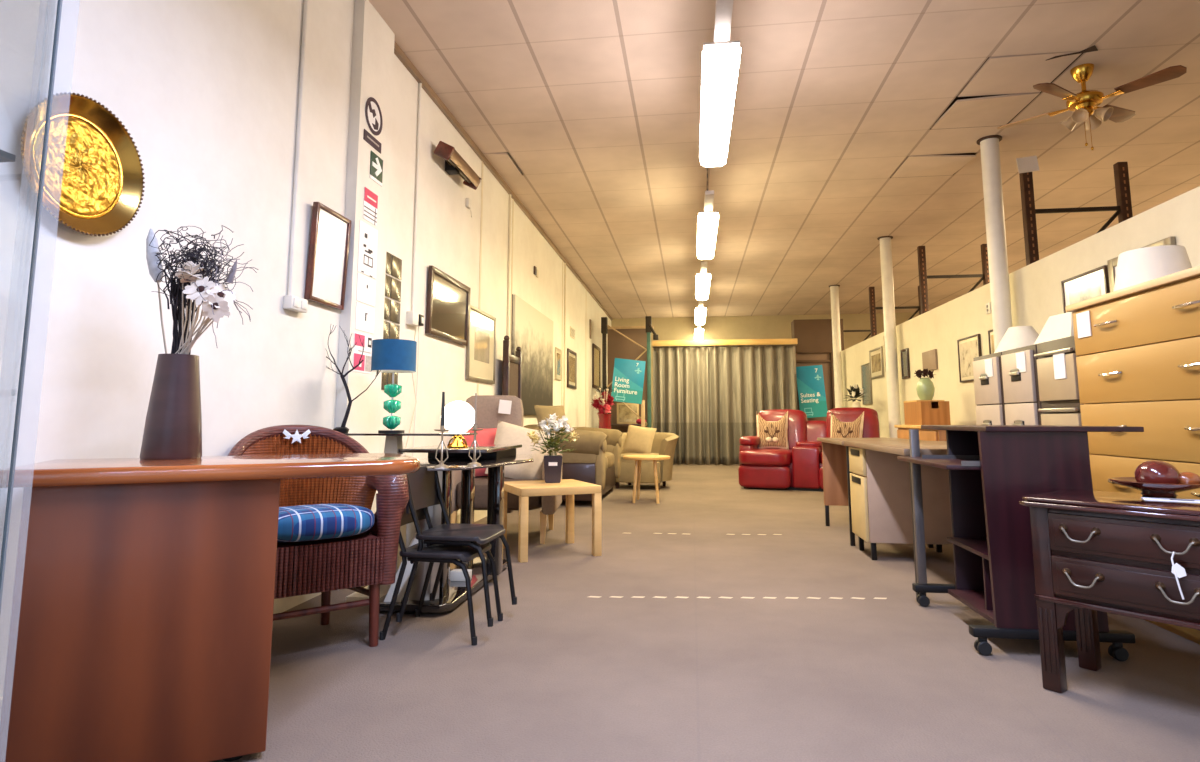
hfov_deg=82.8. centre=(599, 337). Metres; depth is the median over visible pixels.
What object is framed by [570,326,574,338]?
air vent
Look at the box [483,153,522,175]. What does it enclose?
tile
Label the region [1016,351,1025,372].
price label
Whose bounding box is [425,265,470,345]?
framed picture
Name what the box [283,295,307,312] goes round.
box
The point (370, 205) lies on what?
notice
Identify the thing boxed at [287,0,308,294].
conduit pipe
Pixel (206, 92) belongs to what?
wall
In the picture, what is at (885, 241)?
column
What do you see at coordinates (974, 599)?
shelf
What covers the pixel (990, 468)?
computer desk
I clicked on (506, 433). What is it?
cushion
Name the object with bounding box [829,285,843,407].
column
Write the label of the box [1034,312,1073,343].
lampshade
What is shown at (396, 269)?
tile
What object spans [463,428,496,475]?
cushion
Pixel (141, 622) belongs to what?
wooden table
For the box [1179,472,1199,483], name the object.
ball
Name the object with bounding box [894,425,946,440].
base cabinet
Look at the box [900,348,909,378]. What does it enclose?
framed picture
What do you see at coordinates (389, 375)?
tile
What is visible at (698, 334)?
strip light
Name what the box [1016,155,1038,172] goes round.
card
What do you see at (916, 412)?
wooden box
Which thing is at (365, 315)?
notice
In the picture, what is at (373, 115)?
round sign
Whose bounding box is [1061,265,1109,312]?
framed picture
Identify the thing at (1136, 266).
lampshade
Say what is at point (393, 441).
console
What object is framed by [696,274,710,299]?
diffuser
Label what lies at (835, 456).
office desk
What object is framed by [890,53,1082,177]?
ceiling
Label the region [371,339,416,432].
table lamp
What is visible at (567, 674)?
floor
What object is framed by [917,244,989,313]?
rack
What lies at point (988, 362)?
price label
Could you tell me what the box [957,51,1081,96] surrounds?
tile
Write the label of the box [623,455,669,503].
round table
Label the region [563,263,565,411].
conduit pipe
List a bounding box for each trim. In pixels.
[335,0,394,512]
[394,41,612,320]
[477,161,585,426]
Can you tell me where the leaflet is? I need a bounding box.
[352,332,372,373]
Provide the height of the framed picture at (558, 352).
0.450 m
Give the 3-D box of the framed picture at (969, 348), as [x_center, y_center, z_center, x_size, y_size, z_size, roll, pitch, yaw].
[3.662,0.208,6.736,0.025,0.440,0.520,-1,-7,8]
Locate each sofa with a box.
[524,423,622,505]
[738,407,881,491]
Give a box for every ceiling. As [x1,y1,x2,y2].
[369,0,1199,318]
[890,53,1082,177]
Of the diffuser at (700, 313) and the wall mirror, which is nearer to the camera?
the wall mirror
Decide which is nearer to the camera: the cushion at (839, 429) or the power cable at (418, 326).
the power cable at (418, 326)
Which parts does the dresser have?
handle, handle, drawer, drawer, drawer, drawer, drawer, handle, handle, handle, handle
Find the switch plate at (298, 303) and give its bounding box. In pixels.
[293,298,306,309]
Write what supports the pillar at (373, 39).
attached to the wall at (206, 92)
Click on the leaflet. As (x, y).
(365, 366)
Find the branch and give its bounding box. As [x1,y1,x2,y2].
[326,325,380,432]
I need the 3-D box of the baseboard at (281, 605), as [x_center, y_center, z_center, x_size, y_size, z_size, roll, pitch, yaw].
[-0.997,1.627,6.646,0.015,0.120,19.200,-1,-7,8]
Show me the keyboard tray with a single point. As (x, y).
(949, 462)
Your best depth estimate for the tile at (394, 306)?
4.39 m
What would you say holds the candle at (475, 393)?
on the candlestick at (474, 462)
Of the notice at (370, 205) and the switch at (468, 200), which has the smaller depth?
the notice at (370, 205)
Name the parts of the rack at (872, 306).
post, post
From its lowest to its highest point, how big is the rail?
0.132 m
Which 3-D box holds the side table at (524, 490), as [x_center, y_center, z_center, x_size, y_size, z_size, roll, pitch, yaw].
[-0.350,1.215,4.606,0.550,0.450,0.550,3,-7,-23]
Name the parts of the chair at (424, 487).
leg, backrest, leg, leg, seat, leg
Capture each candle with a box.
[441,392,444,425]
[474,393,476,424]
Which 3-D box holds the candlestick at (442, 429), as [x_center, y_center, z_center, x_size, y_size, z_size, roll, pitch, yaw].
[-0.700,0.407,3.023,0.074,0.335,0.074,-1,-7,8]
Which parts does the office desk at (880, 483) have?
handle, handle, drawer, drawer, leg, leg, leg, leg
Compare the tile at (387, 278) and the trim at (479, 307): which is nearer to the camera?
the tile at (387, 278)
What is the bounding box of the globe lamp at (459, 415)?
[445,401,474,447]
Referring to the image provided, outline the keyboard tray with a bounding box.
[897,455,980,469]
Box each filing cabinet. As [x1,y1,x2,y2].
[973,352,1005,424]
[1001,344,1041,424]
[1034,336,1083,425]
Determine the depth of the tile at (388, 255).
4.32 m
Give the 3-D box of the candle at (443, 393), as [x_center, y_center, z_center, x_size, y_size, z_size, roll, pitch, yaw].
[-0.700,0.324,3.033,0.019,0.167,0.019,-1,-7,8]
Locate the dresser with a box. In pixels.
[1065,265,1199,643]
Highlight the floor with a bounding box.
[210,458,1199,761]
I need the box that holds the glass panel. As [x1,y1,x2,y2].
[0,0,62,612]
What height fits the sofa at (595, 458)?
0.875 m
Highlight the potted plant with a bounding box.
[526,413,578,482]
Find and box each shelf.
[611,424,640,425]
[947,537,988,559]
[948,589,993,623]
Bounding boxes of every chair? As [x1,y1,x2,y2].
[228,425,408,646]
[379,507,502,645]
[396,464,516,626]
[451,395,561,543]
[615,432,678,489]
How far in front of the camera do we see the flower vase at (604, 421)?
10.98 m
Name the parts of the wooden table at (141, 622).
panel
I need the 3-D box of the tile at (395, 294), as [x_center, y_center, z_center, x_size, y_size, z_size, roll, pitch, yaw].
[-1.328,-0.314,4.425,0.006,0.137,0.145,-1,-7,8]
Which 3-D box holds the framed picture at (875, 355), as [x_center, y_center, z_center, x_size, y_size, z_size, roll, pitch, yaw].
[4.117,0.375,10.130,0.025,0.440,0.680,-1,-7,8]
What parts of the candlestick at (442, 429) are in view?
stem, drip dish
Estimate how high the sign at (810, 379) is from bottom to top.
1.054 m
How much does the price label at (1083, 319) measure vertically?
0.125 m
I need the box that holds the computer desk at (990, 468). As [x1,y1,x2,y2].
[897,425,1143,660]
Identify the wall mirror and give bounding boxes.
[861,363,872,404]
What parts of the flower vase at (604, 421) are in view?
flower, flower, flower, flower, flower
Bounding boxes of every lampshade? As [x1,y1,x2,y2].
[994,326,1038,352]
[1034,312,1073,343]
[1113,245,1191,291]
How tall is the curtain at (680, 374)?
2.320 m
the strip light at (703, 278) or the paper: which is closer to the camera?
the paper
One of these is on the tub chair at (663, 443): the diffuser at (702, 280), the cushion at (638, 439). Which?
the cushion at (638, 439)
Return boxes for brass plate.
[20,92,144,235]
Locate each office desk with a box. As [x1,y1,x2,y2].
[817,438,933,547]
[843,441,952,596]
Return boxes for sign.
[363,97,382,153]
[370,151,382,186]
[611,358,645,403]
[796,365,826,417]
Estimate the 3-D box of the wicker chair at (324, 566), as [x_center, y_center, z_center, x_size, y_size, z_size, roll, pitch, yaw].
[-1.204,0.788,2.774,0.688,0.860,0.569,5,-9,-37]
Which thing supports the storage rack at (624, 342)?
on the floor
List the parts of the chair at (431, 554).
leg, backrest, leg, leg, seat, leg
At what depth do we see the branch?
3.53 m
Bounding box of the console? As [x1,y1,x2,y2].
[343,432,477,601]
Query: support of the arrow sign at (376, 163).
attached to the wall at (206, 92)
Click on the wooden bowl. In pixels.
(1163, 490)
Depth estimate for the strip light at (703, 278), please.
9.26 m
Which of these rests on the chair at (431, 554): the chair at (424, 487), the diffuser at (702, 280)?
the chair at (424, 487)
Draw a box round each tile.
[381,372,386,389]
[383,321,388,338]
[384,298,389,320]
[385,275,390,297]
[386,251,391,274]
[387,373,397,384]
[389,300,399,323]
[389,323,399,338]
[390,277,400,301]
[391,255,401,279]
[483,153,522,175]
[891,155,975,177]
[931,92,1039,128]
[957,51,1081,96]
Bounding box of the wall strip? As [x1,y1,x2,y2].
[589,319,591,338]
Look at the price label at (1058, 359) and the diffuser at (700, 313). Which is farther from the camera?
the diffuser at (700, 313)
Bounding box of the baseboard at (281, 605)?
[0,510,486,719]
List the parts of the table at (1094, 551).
leg, handle plate, handle plate, drop handle, drop handle, leg, handle plate, handle plate, moulding, drawer, drawer, handle plate, handle plate, drop handle, drop handle, handle plate, handle plate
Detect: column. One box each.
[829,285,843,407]
[877,236,900,437]
[977,135,1011,349]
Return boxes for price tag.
[498,400,511,413]
[1171,552,1186,598]
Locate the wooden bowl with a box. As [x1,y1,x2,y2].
[1108,477,1199,497]
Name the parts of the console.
glass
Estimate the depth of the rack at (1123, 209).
5.99 m
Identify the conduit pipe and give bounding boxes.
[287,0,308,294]
[411,83,421,310]
[507,194,510,335]
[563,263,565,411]
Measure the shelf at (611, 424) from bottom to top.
0.030 m
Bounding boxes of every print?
[511,294,552,414]
[922,349,937,370]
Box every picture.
[304,202,351,309]
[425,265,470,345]
[466,305,495,383]
[555,347,561,380]
[567,348,576,388]
[592,343,600,388]
[617,403,638,423]
[869,346,883,378]
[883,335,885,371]
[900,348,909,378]
[957,334,981,382]
[988,329,994,353]
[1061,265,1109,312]
[1107,236,1175,291]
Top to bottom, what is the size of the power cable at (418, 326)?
1.511 m
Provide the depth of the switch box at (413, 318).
4.60 m
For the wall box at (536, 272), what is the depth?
8.43 m
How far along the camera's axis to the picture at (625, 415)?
13.44 m
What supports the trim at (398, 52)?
attached to the wall at (206, 92)
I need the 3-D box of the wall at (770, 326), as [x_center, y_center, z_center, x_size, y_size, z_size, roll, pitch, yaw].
[4.591,0.901,15.785,8.900,3.750,0.100,-1,-7,8]
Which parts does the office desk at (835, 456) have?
leg, panel, leg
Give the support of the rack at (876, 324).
on the floor
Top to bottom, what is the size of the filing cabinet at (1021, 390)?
1.320 m
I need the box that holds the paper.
[1141,497,1199,502]
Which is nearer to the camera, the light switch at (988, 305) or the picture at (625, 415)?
the light switch at (988, 305)
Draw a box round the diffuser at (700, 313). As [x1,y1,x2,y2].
[695,308,706,324]
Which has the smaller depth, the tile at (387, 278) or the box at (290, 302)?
the box at (290, 302)
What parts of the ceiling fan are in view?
blade, blade, blade arm, blade arm, motor, blade arm, blade, blade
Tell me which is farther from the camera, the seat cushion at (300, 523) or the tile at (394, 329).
the tile at (394, 329)
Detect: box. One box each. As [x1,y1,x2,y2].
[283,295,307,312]
[406,311,423,325]
[450,569,471,580]
[534,266,538,277]
[903,400,950,424]
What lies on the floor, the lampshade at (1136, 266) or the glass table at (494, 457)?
the glass table at (494, 457)
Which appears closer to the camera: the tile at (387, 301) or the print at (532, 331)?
the tile at (387, 301)
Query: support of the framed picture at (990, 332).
attached to the wall at (1035, 288)
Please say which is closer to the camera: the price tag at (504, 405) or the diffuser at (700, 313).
the price tag at (504, 405)
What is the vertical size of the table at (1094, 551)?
0.622 m
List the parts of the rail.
curtain rail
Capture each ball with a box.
[1134,460,1180,483]
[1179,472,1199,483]
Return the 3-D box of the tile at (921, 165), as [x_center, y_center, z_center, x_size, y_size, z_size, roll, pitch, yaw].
[3.207,-1.654,6.577,0.586,0.051,0.577,-1,-7,8]
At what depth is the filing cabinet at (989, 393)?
4.54 m
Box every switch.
[466,198,471,216]
[986,302,990,313]
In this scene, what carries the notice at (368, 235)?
attached to the wall at (206, 92)
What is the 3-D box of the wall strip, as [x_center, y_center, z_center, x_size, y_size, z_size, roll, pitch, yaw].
[-0.181,-0.169,12.962,0.020,0.360,0.140,-1,-7,8]
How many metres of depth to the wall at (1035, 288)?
6.39 m
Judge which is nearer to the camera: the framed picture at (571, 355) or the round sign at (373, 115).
the round sign at (373, 115)
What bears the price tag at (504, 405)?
attached to the chair at (487, 406)
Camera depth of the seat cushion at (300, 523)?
2.56 m
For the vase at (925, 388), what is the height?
0.325 m
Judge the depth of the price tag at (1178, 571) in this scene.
1.96 m
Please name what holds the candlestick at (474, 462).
on the glass table at (494, 457)
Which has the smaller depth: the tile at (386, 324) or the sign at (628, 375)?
the tile at (386, 324)
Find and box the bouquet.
[845,384,868,406]
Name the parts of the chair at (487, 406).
leg, arm, backrest, seat, leg, leg, arm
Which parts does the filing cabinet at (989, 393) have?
handle, handle, drawer, drawer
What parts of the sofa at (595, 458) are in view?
backrest, panel, arm, arm, arm, arm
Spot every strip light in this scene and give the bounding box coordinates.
[694,325,703,339]
[695,300,706,324]
[696,261,710,299]
[697,167,718,259]
[699,0,740,166]
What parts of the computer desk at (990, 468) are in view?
leg, panel, panel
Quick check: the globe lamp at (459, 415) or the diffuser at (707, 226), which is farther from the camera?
the diffuser at (707, 226)
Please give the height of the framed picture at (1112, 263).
0.450 m
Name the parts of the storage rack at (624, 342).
post, rail, post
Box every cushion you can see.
[277,504,373,542]
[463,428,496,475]
[485,420,554,479]
[534,405,564,428]
[622,425,655,453]
[756,411,788,448]
[830,412,863,437]
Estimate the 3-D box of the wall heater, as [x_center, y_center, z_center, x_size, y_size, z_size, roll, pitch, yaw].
[-1.129,-1.359,5.398,0.179,0.150,0.690,-1,-7,8]
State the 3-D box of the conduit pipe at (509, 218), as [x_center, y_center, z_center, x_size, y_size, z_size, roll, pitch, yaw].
[-0.961,-0.732,7.170,0.026,1.610,0.026,-4,-8,30]
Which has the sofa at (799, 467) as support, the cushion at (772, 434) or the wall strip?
the cushion at (772, 434)
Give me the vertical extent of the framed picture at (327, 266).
0.500 m
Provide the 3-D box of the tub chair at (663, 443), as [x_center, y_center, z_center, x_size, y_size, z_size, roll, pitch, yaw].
[0.579,1.623,9.075,0.969,0.711,0.821,-2,-7,18]
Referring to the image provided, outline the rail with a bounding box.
[652,338,797,347]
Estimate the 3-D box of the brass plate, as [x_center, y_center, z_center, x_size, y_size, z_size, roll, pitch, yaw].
[-1.615,-0.537,2.128,0.045,0.435,0.436,-1,-7,8]
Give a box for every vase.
[140,225,257,459]
[591,385,614,428]
[914,369,934,399]
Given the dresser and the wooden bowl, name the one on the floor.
the dresser
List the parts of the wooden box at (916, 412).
lid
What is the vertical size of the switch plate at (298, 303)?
0.040 m
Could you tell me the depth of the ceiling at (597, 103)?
5.83 m
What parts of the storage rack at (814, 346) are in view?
cross rail, recess panel, panel, panel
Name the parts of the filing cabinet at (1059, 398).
handle rail, handle rail, drawer, drawer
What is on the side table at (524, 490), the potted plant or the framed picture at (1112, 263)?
the potted plant
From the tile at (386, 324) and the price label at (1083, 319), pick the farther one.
the tile at (386, 324)
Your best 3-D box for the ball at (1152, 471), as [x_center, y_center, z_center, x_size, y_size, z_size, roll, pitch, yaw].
[1.907,0.472,2.327,0.124,0.107,0.124,-1,-7,8]
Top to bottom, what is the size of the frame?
1.710 m
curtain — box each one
[653,346,709,464]
[708,346,797,464]
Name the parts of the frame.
post, panel, rail, post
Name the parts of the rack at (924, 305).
post, post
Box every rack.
[601,316,657,432]
[791,319,843,420]
[843,324,876,340]
[869,286,920,336]
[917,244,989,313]
[1019,162,1132,265]
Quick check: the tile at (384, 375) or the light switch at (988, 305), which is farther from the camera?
the light switch at (988, 305)
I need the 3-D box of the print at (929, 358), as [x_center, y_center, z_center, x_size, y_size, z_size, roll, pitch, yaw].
[3.815,0.261,7.867,0.024,0.225,0.440,-1,-7,8]
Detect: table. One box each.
[0,453,419,761]
[379,444,532,612]
[503,479,601,562]
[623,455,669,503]
[1019,489,1199,692]
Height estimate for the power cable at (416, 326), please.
1.512 m
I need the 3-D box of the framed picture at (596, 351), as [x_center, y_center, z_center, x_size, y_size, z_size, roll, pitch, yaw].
[-0.069,0.589,13.658,0.030,0.860,1.000,-1,-7,8]
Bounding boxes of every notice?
[355,302,374,333]
[356,273,375,306]
[358,220,377,278]
[363,187,377,225]
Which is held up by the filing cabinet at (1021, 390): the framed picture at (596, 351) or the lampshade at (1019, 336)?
the lampshade at (1019, 336)
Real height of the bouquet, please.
0.411 m
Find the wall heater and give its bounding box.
[434,141,481,189]
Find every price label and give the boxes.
[984,358,992,376]
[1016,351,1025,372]
[1053,353,1065,378]
[1076,311,1091,337]
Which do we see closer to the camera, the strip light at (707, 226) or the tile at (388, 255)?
the tile at (388, 255)
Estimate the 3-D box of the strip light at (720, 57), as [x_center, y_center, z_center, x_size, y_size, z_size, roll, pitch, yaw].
[0.705,-1.667,4.084,0.200,0.598,2.030,-1,-7,8]
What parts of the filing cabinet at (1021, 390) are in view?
handle, handle, drawer, drawer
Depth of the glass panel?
0.62 m
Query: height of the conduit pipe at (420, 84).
1.670 m
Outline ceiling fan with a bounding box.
[997,63,1186,149]
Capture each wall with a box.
[0,0,610,697]
[611,313,918,457]
[841,186,1199,437]
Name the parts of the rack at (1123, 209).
post, post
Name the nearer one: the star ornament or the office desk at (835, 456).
the star ornament
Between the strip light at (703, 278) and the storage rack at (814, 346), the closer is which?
the strip light at (703, 278)
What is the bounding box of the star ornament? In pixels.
[283,429,310,443]
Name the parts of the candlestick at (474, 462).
stem, drip dish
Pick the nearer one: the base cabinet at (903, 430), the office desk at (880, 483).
the office desk at (880, 483)
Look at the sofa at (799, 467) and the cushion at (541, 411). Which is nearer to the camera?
the cushion at (541, 411)
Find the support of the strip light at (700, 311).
hanging from the ceiling at (597, 103)
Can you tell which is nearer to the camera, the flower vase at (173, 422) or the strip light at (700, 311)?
the flower vase at (173, 422)
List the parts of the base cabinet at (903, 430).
door, door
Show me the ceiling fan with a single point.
(1083, 103)
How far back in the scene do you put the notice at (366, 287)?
3.88 m
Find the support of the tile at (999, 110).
attached to the ceiling at (597, 103)
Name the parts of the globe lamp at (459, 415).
glass globe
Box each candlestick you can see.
[434,392,450,467]
[467,393,482,465]
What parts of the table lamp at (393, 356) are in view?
stem, lamp shade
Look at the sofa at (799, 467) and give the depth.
8.69 m
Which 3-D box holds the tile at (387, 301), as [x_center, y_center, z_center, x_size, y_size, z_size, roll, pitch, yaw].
[-1.349,-0.187,4.252,0.006,0.137,0.145,-1,-7,8]
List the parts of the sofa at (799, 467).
arm, seat, backrest, console lid, backrest, backrest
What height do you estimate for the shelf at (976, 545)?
0.017 m
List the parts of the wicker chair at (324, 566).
backrest, leg, seat, leg, arm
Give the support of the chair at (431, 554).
on the floor
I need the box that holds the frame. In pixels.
[502,335,521,512]
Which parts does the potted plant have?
flower, flower, flower, flower, flower, pot, flower, flower, flower, flower, flower, flower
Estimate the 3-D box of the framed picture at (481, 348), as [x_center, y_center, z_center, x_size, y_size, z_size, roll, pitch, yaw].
[-1.075,0.077,6.193,0.025,0.640,0.800,-1,-7,8]
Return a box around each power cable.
[404,326,416,454]
[412,326,418,456]
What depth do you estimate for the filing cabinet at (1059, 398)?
3.70 m
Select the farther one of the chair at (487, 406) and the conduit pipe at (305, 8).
the chair at (487, 406)
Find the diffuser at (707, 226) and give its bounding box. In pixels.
[697,213,718,259]
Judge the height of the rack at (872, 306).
3.080 m
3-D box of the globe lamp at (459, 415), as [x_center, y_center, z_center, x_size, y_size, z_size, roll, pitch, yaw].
[-0.765,0.465,3.666,0.184,0.249,0.184,-1,-7,8]

